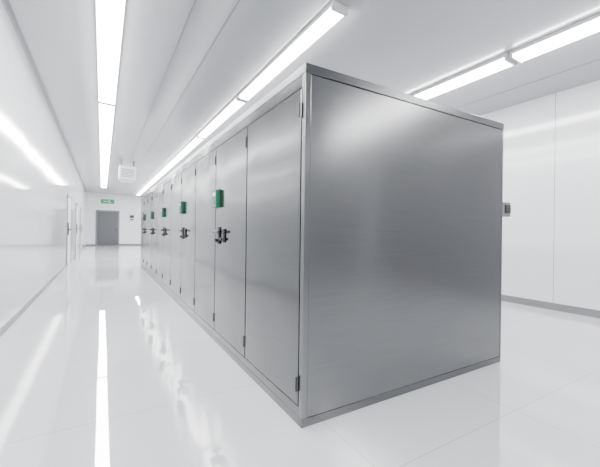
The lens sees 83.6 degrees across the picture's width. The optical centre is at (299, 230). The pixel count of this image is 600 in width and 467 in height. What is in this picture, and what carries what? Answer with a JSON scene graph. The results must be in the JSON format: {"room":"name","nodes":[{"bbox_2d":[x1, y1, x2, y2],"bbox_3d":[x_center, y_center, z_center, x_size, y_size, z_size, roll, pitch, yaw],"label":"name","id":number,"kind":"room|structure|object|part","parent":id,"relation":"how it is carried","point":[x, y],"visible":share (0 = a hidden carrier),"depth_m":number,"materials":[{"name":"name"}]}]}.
{"room":"clean room","nodes":[
{"label":"clean room","id":0,"kind":"room"},
{"bbox_2d":[0,0,85,328],"bbox_3d":[-6.826,-0.695,9.611,0.120,3.604,29.900,1,0,-31],"label":"wall","id":1,"kind":"structure","parent":0,"point":[38,172],"depth_m":4.90,"materials":[{"name":"white paint"}]},
{"bbox_2d":[0,245,85,336],"bbox_3d":[-6.789,1.072,9.646,0.015,0.070,29.900,1,0,-31],"label":"baseboard","id":2,"kind":"structure","parent":1,"relation":"attached to","point":[19,313],"depth_m":4.93,"materials":[{"name":"grey"}]},
{"bbox_2d":[5,0,86,190],"bbox_3d":[-6.709,-2.488,9.667,0.040,0.005,29.900,2,-1,-30],"label":"trim","id":3,"kind":"structure","parent":1,"relation":"attached to","point":[7,2],"depth_m":4.97,"materials":[{"name":"grey metal"}]},
{"bbox_2d":[66,195,70,263],"bbox_3d":[-7.480,-0.006,10.856,0.030,2.210,1.200,1,0,-31],"label":"frame","id":4,"kind":"object","parent":1,"relation":"attached to","point":[67,195],"visible":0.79,"depth_m":10.34,"materials":[{"name":"grey paint"}]},
{"bbox_2d":[67,197,70,264],"bbox_3d":[-7.484,0.023,10.854,0.021,2.132,1.080,1,0,-31],"label":"leaf","id":5,"kind":"object","parent":1,"relation":"attached to","point":[69,199],"visible":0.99,"depth_m":10.93,"materials":[{"name":"white paint"}]},
{"bbox_2d":[75,203,77,254],"bbox_3d":[-9.510,-0.031,14.302,0.030,2.210,1.200,1,0,-31],"label":"frame","id":6,"kind":"object","parent":1,"relation":"attached to","point":[76,203],"visible":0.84,"depth_m":13.78,"materials":[{"name":"grey paint"}]},
{"bbox_2d":[76,206,77,255],"bbox_3d":[-9.514,-0.002,14.301,0.021,2.132,1.080,1,0,-31],"label":"leaf","id":7,"kind":"object","parent":1,"relation":"attached to","point":[77,206],"visible":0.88,"depth_m":14.49,"materials":[{"name":"white paint"}]},
{"bbox_2d":[80,207,81,251],"bbox_3d":[-11.236,-0.052,17.232,0.030,2.210,1.200,1,0,-31],"label":"frame","id":8,"kind":"object","parent":1,"relation":"attached to","point":[80,207],"visible":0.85,"depth_m":16.72,"materials":[{"name":"grey paint"}]},
{"bbox_2d":[81,209,81,249],"bbox_3d":[-11.239,-0.023,17.230,0.021,2.132,1.080,1,0,-31],"label":"leaf","id":9,"kind":"object","parent":1,"relation":"attached to","point":[81,209],"visible":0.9,"depth_m":17.40,"materials":[{"name":"white paint"}]},
{"bbox_2d":[86,192,140,243],"bbox_3d":[-11.368,-0.751,24.357,7.260,3.604,0.120,1,0,-31],"label":"wall","id":10,"kind":"structure","parent":0,"point":[129,231],"depth_m":23.59,"materials":[{"name":"white paint"}]},
{"bbox_2d":[97,211,117,244],"bbox_3d":[-13.270,-0.145,23.150,1.260,2.325,0.034,1,0,-31],"label":"leaf","id":11,"kind":"object","parent":10,"relation":"attached to","point":[107,222],"visible":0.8,"depth_m":23.13,"materials":[{"name":"grey paint"}]},
{"bbox_2d":[95,210,119,245],"bbox_3d":[-13.266,-0.182,23.144,1.430,2.420,0.050,1,0,-31],"label":"frame","id":12,"kind":"object","parent":10,"relation":"attached to","point":[96,210],"visible":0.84,"depth_m":23.02,"materials":[{"name":"grey paint"}]},
{"bbox_2d":[101,199,114,203],"bbox_3d":[-13.252,-1.992,23.128,0.840,0.340,0.068,1,0,-31],"label":"exit sign","id":13,"kind":"object","parent":10,"relation":"attached to","point":[103,201],"visible":1,"depth_m":23.11,"materials":[{"name":"green plastic"}]},
{"bbox_2d":[86,244,140,245],"bbox_3d":[-11.355,1.006,24.298,6.990,0.090,0.015,1,0,-31],"label":"baseboard","id":14,"kind":"structure","parent":10,"relation":"attached to","point":[86,244],"depth_m":23.57,"materials":[{"name":"grey"}]},
{"bbox_2d":[0,245,599,466],"bbox_3d":[-3.773,1.204,11.423,7.260,0.120,30.140,1,0,-31],"label":"floor","id":15,"kind":"structure","parent":0,"point":[104,368],"depth_m":2.33,"materials":[{"name":"white tile"}]},
{"bbox_2d":[140,62,510,427],"bbox_3d":[-1.521,0.071,6.835,2.380,2.200,9.880,1,0,-31],"label":"tall cabinet","id":16,"kind":"object","parent":15,"relation":"on","point":[339,239],"visible":1,"depth_m":2.48,"materials":[{"name":"silver metal"}]},
{"bbox_3d":[-4.747,0.042,10.110,0.012,1.934,0.872,1,0,-30],"label":"cabinet door","id":17,"kind":"part","parent":16,"relation":"part of","materials":[{"name":"metal"}]},
{"bbox_3d":[-4.294,0.048,9.342,0.012,1.934,0.872,1,0,-30],"label":"cabinet door","id":18,"kind":"part","parent":16,"relation":"part of","materials":[{"name":"metal"}]},
{"bbox_3d":[-3.842,0.053,8.573,0.012,1.934,0.872,1,0,-30],"label":"cabinet door","id":19,"kind":"part","parent":16,"relation":"part of","materials":[{"name":"metal"}]},
{"bbox_3d":[-3.389,0.059,7.805,0.012,1.934,0.872,1,0,-30],"label":"cabinet door","id":20,"kind":"part","parent":16,"relation":"part of","materials":[{"name":"metal"}]},
{"bbox_3d":[-2.937,0.064,7.037,0.012,1.934,0.872,1,0,-30],"label":"cabinet door","id":21,"kind":"part","parent":16,"relation":"part of","materials":[{"name":"metal"}]},
{"bbox_3d":[-2.627,0.028,6.434,0.067,0.180,0.220,1,0,-30],"label":"latch handle","id":22,"kind":"part","parent":16,"relation":"part of","materials":[{"name":"black plastic"}]},
{"bbox_3d":[-2.484,0.070,6.268,0.012,1.934,0.872,1,0,-30],"label":"cabinet door","id":23,"kind":"part","parent":16,"relation":"part of","materials":[{"name":"metal"}]},
{"bbox_3d":[-2.031,0.075,5.500,0.012,1.934,0.872,1,0,-30],"label":"cabinet door","id":24,"kind":"part","parent":16,"relation":"part of","materials":[{"name":"metal"}]},
{"bbox_3d":[-1.722,0.039,4.897,0.067,0.180,0.220,1,0,-30],"label":"latch handle","id":25,"kind":"part","parent":16,"relation":"part of","materials":[{"name":"black plastic"}]},
{"bbox_3d":[-1.579,0.081,4.731,0.012,1.934,0.872,1,0,-30],"label":"cabinet door","id":26,"kind":"part","parent":16,"relation":"part of","materials":[{"name":"metal"}]},
{"bbox_3d":[-1.126,0.086,3.963,0.012,1.934,0.872,1,0,-30],"label":"cabinet door","id":27,"kind":"part","parent":16,"relation":"part of","materials":[{"name":"metal"}]},
{"bbox_3d":[-0.817,0.050,3.361,0.067,0.180,0.220,1,0,-30],"label":"latch handle","id":28,"kind":"part","parent":16,"relation":"part of","materials":[{"name":"black plastic"}]},
{"bbox_3d":[-2.491,1.075,6.271,0.013,0.060,9.802,1,0,-30],"label":"kick panel","id":29,"kind":"part","parent":16,"relation":"part of","materials":[{"name":"metal"}]},
{"bbox_3d":[-0.673,0.092,3.195,0.012,1.934,0.872,1,0,-30],"label":"cabinet door","id":30,"kind":"part","parent":16,"relation":"part of","materials":[{"name":"metal"}]},
{"bbox_3d":[-0.221,0.097,2.427,0.012,1.934,0.870,1,0,-30],"label":"cabinet door","id":31,"kind":"part","parent":16,"relation":"part of","materials":[{"name":"metal"}]},
{"bbox_3d":[-1.547,-1.000,6.812,2.150,0.058,9.880,1,0,-30],"label":"rail","id":32,"kind":"part","parent":16,"relation":"part of","materials":[{"name":"metal"}]},
{"bbox_3d":[0.951,0.105,2.570,2.082,2.083,0.010,1,0,-30],"label":"panel","id":33,"kind":"part","parent":16,"relation":"part of","materials":[{"name":"metal"}]},
{"bbox_2d":[2,0,599,196],"bbox_3d":[-3.729,-2.407,11.423,7.260,0.345,30.140,1,0,-31],"label":"ceiling","id":34,"kind":"structure","parent":0,"point":[410,47],"depth_m":4.42,"materials":[{"name":"white paint"}]},
{"bbox_2d":[95,0,125,187],"bbox_3d":[-4.832,-2.394,8.348,0.278,0.089,24.844,3,-1,-30],"label":"ceiling light","id":35,"kind":"object","parent":34,"relation":"attached to","point":[109,13],"visible":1,"depth_m":4.71,"materials":[{"name":"white plastic"}]},
{"bbox_2d":[101,176,106,187],"bbox_3d":[-9.888,-2.435,16.930,0.254,0.040,4.860,3,-1,-30],"label":"diffuser","id":36,"kind":"object","parent":35,"relation":"attached to","point":[103,178],"depth_m":16.73,"materials":[{"name":"white plastic"}]},
{"bbox_2d":[100,155,108,175],"bbox_3d":[-7.360,-2.404,12.639,0.254,0.040,4.860,3,-1,-30],"label":"diffuser","id":37,"kind":"object","parent":35,"relation":"attached to","point":[104,159],"depth_m":12.14,"materials":[{"name":"white plastic"}]},
{"bbox_2d":[99,104,113,154],"bbox_3d":[-4.833,-2.373,8.348,0.254,0.040,4.860,3,-1,-30],"label":"diffuser","id":38,"kind":"object","parent":35,"relation":"attached to","point":[106,111],"depth_m":7.59,"materials":[{"name":"white plastic"}]},
{"bbox_2d":[96,0,124,103],"bbox_3d":[-2.305,-2.342,4.057,0.254,0.040,4.860,3,-1,-30],"label":"diffuser","id":39,"kind":"object","parent":35,"relation":"attached to","point":[109,13],"depth_m":4.20,"materials":[{"name":"white plastic"}]},
{"bbox_2d":[118,159,135,182],"bbox_3d":[-6.019,-2.061,11.696,0.520,0.740,0.510,3,-1,-30],"label":"ceiling air unit","id":40,"kind":"object","parent":34,"relation":"hanging from","point":[127,174],"depth_m":11.50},
{"bbox_2d":[116,0,195,193],"bbox_3d":[-5.245,-2.417,10.530,0.014,0.005,29.900,1,0,-31],"label":"trim","id":41,"kind":"structure","parent":34,"relation":"attached to","point":[194,0],"depth_m":4.73,"materials":[{"name":"grey metal"}]},
{"bbox_2d":[122,0,239,194],"bbox_3d":[-4.918,-2.402,10.723,0.014,0.005,29.900,1,0,-31],"label":"trim","id":42,"kind":"structure","parent":34,"relation":"attached to","point":[238,0],"depth_m":4.76,"materials":[{"name":"grey metal"}]},
{"bbox_2d":[137,0,347,195],"bbox_3d":[-5.249,-2.336,13.035,0.198,0.089,22.324,3,-1,-30],"label":"ceiling light","id":43,"kind":"object","parent":34,"relation":"attached to","point":[334,11],"visible":0.98,"depth_m":4.67,"materials":[{"name":"white plastic"}]},
{"bbox_2d":[153,171,165,179],"bbox_3d":[-5.961,-2.324,14.241,0.174,0.040,2.660,3,-1,-30],"label":"diffuser","id":44,"kind":"object","parent":43,"relation":"attached to","point":[160,173],"depth_m":14.07,"materials":[{"name":"white plastic"}]},
{"bbox_2d":[163,158,179,170],"bbox_3d":[-4.540,-2.307,11.829,0.174,0.040,2.660,3,-1,-30],"label":"diffuser","id":45,"kind":"object","parent":43,"relation":"attached to","point":[174,160],"depth_m":11.62,"materials":[{"name":"white plastic"}]},
{"bbox_2d":[177,137,202,157],"bbox_3d":[-3.119,-2.290,9.416,0.174,0.040,2.660,3,-1,-30],"label":"diffuser","id":46,"kind":"object","parent":43,"relation":"attached to","point":[196,140],"depth_m":9.17,"materials":[{"name":"white plastic"}]},
{"bbox_2d":[199,100,243,137],"bbox_3d":[-1.698,-2.272,7.003,0.174,0.040,2.660,3,-1,-30],"label":"diffuser","id":47,"kind":"object","parent":43,"relation":"attached to","point":[233,105],"depth_m":6.74,"materials":[{"name":"white plastic"}]},
{"bbox_2d":[240,8,342,99],"bbox_3d":[-0.277,-2.255,4.591,0.174,0.040,2.660,3,-1,-30],"label":"diffuser","id":48,"kind":"object","parent":43,"relation":"attached to","point":[329,16],"depth_m":4.16,"materials":[{"name":"white plastic"}]},
{"bbox_2d":[411,13,599,99],"bbox_3d":[-1.681,-2.219,11.645,0.248,0.089,27.024,3,-1,-30],"label":"ceiling light","id":49,"kind":"object","parent":34,"relation":"attached to","point":[588,26],"visible":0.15,"depth_m":4.12,"materials":[{"name":"white plastic"}]},
{"bbox_2d":[415,58,511,99],"bbox_3d":[2.064,-2.153,5.285,0.224,0.040,2.360,3,-1,-30],"label":"diffuser","id":50,"kind":"object","parent":49,"relation":"attached to","point":[495,65],"depth_m":4.72,"materials":[{"name":"white plastic"}]},
{"bbox_2d":[513,17,599,61],"bbox_3d":[3.312,-2.138,3.166,0.224,0.040,2.360,3,-1,-30],"label":"diffuser","id":51,"kind":"object","parent":49,"relation":"attached to","point":[590,26],"depth_m":3.76,"materials":[{"name":"white plastic"}]},
{"bbox_2d":[455,59,599,108],"bbox_3d":[-1.284,-2.227,12.865,0.012,0.005,29.900,1,0,-31],"label":"trim","id":52,"kind":"structure","parent":34,"relation":"attached to","point":[598,59],"depth_m":4.90,"materials":[{"name":"grey metal"}]},
{"bbox_2d":[480,80,599,310],"bbox_3d":[-0.676,-0.509,13.235,0.120,3.382,29.900,1,0,-31],"label":"wall","id":53,"kind":"structure","parent":0,"point":[551,233],"depth_m":5.25,"materials":[{"name":"white paint"}]},
{"bbox_2d":[501,294,599,318],"bbox_3d":[-1.756,1.114,14.903,0.015,0.110,25.950,1,0,-31],"label":"baseboard","id":54,"kind":"structure","parent":53,"relation":"attached to","point":[524,301],"depth_m":5.22,"materials":[{"name":"grey metal"}]}
]}

